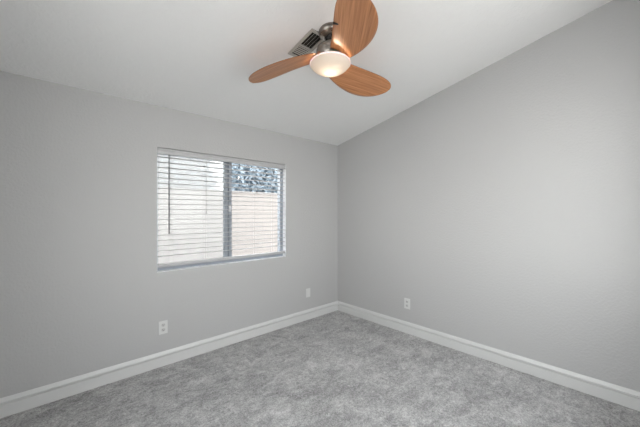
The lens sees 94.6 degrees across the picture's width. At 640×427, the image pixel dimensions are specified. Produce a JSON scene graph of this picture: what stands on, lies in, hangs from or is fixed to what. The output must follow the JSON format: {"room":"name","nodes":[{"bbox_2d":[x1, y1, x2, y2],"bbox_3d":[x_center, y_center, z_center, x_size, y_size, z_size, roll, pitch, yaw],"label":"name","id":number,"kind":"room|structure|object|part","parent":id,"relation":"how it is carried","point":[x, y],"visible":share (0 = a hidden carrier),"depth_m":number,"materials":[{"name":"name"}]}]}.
{"room":"empty bedroom","nodes":[
{"label":"empty bedroom","id":0,"kind":"room"},
{"bbox_2d":[0,71,337,397],"bbox_3d":[-1.085,0.293,3.262,3.840,2.590,0.160,0,0,-43],"label":"wall","id":1,"kind":"structure","parent":0,"point":[82,290],"depth_m":2.51,"materials":[{"name":"grey paint"}]},
{"bbox_2d":[159,320,167,334],"bbox_3d":[-1.478,1.077,2.785,0.078,0.124,0.009,0,0,-43],"label":"wall outlet","id":2,"kind":"object","parent":1,"relation":"attached to","point":[163,325],"visible":1,"depth_m":2.78,"materials":[{"name":"grey plastic"}]},
{"bbox_2d":[0,301,337,417],"bbox_3d":[-1.025,1.371,3.196,3.520,0.133,0.020,0,0,-43],"label":"baseboard","id":3,"kind":"structure","parent":1,"relation":"attached to","point":[26,400],"depth_m":2.64,"materials":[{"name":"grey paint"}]},
{"bbox_2d":[157,153,285,271],"bbox_3d":[-1.025,-0.032,3.308,1.479,1.171,0.141,0,0,-43],"label":"window","id":4,"kind":"structure","parent":1,"relation":"in","point":[196,221],"depth_m":3.14,"materials":[{"name":"white plastic"}]},
{"bbox_3d":[-1.331,-0.032,3.109,0.719,1.131,0.018,0,0,-43],"label":"screen frame","id":5,"kind":"part","parent":4,"relation":"part of","materials":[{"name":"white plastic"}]},
{"bbox_2d":[157,148,284,267],"bbox_3d":[-0.992,-0.052,3.269,1.463,1.128,0.073,0,0,-43],"label":"window blind","id":6,"kind":"object","parent":4,"relation":"attached to","point":[168,152],"visible":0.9,"depth_m":3.12,"materials":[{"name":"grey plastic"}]},
{"bbox_3d":[-1.199,-0.050,3.089,0.002,1.065,0.057,0,0,-43],"label":"ladder cord","id":7,"kind":"part","parent":6,"relation":"part of","materials":[{"name":"white fabric"}]},
{"bbox_3d":[-1.177,-0.292,3.066,0.002,0.540,0.003,0,0,-43],"label":"lift cord","id":8,"kind":"part","parent":6,"relation":"part of","materials":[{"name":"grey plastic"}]},
{"bbox_3d":[-0.998,0.497,3.275,1.463,0.029,0.048,0,0,-43],"label":"rail","id":9,"kind":"part","parent":6,"relation":"part of","materials":[{"name":"grey plastic"}]},
{"bbox_3d":[-0.771,-0.050,3.484,0.002,1.065,0.057,0,0,-43],"label":"ladder cord","id":10,"kind":"part","parent":6,"relation":"part of","materials":[{"name":"white fabric"}]},
{"bbox_2d":[306,288,309,297],"bbox_3d":[-0.160,1.079,4.002,0.074,0.118,0.007,0,0,-43],"label":"wall plate","id":11,"kind":"object","parent":1,"relation":"attached to","point":[308,289],"visible":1,"depth_m":4.00,"materials":[{"name":"grey plastic"}]},
{"bbox_2d":[0,0,611,145],"bbox_3d":[0.094,-1.458,1.982,3.840,0.981,3.640,0,0,-43],"label":"ceiling","id":12,"kind":"structure","parent":0,"point":[199,57],"depth_m":2.26,"materials":[{"name":"white paint"}]},
{"bbox_2d":[288,28,322,56],"bbox_3d":[-0.100,-1.282,2.260,0.152,0.070,0.293,0,0,-43],"label":"ceiling vent","id":13,"kind":"object","parent":12,"relation":"in","point":[311,40],"visible":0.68,"depth_m":2.25,"materials":[{"name":"grey metal"}]},
{"bbox_2d":[249,0,390,96],"bbox_3d":[-0.061,-1.175,2.169,1.057,0.340,1.181,0,0,18],"label":"ceiling fan","id":14,"kind":"object","parent":12,"relation":"hanging from","point":[354,25],"visible":1,"depth_m":2.06,"materials":[{"name":"brown wood"}]},
{"bbox_3d":[-0.291,-1.077,2.207,0.604,0.086,0.272,-2,-3,21],"label":"blade","id":15,"kind":"part","parent":14,"relation":"part of","materials":[{"name":"brown wood"}]},
{"bbox_3d":[0.074,-1.044,2.134,0.294,0.078,0.294,2,-4,-43],"label":"lamp shade","id":16,"kind":"part","parent":14,"relation":"part of","materials":[{"name":"white glass"}]},
{"bbox_3d":[0.205,-1.109,1.786,0.256,0.070,0.618,0,0,-2],"label":"blade","id":17,"kind":"part","parent":14,"relation":"part of","materials":[{"name":"brown wood"}]},
{"bbox_3d":[0.317,-1.077,2.417,0.604,0.086,0.272,1,-4,-39],"label":"blade","id":18,"kind":"part","parent":14,"relation":"part of","materials":[{"name":"brown wood"}]},
{"bbox_2d":[0,310,639,426],"bbox_3d":[0.094,1.511,1.982,3.520,0.153,3.320,0,0,-43],"label":"floor","id":19,"kind":"structure","parent":0,"point":[337,368],"depth_m":2.34,"materials":[{"name":"grey carpet"}]},
{"bbox_2d":[338,0,639,391],"bbox_3d":[1.447,-0.063,3.230,0.160,3.302,3.320,0,0,-43],"label":"wall","id":20,"kind":"structure","parent":0,"point":[503,203],"depth_m":2.68,"materials":[{"name":"grey paint"}]},
{"bbox_2d":[404,298,409,308],"bbox_3d":[1.044,1.086,3.542,0.009,0.124,0.078,0,0,-43],"label":"wall outlet","id":21,"kind":"object","parent":20,"relation":"attached to","point":[406,301],"visible":1,"depth_m":3.54,"materials":[{"name":"grey plastic"}]},
{"bbox_2d":[338,301,639,410],"bbox_3d":[1.381,1.371,3.169,0.020,0.133,3.320,0,0,-43],"label":"baseboard","id":22,"kind":"structure","parent":20,"relation":"attached to","point":[623,396],"depth_m":2.71,"materials":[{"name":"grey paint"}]},
{"label":"outside","id":23,"kind":"structure","parent":0,"visible":0},
{"bbox_3d":[-6.515,1.688,11.749,40.000,0.199,60.000,0,0,-43],"label":"ground","id":24,"kind":"structure","parent":23,"visible":0},
{"bbox_2d":[232,191,277,255],"bbox_3d":[-1.799,0.574,5.895,17.000,2.029,0.224,0,0,-43],"label":"wall","id":25,"kind":"structure","parent":24,"relation":"on","point":[268,211],"depth_m":6.17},
{"bbox_2d":[232,163,277,192],"bbox_3d":[-1.522,-0.408,8.594,2.770,4.003,2.134,0,0,-43],"label":"shrub","id":26,"kind":"object","parent":24,"relation":"on","point":[272,188],"visible":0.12,"depth_m":7.73,"materials":[{"name":"grey plant"}]}
]}

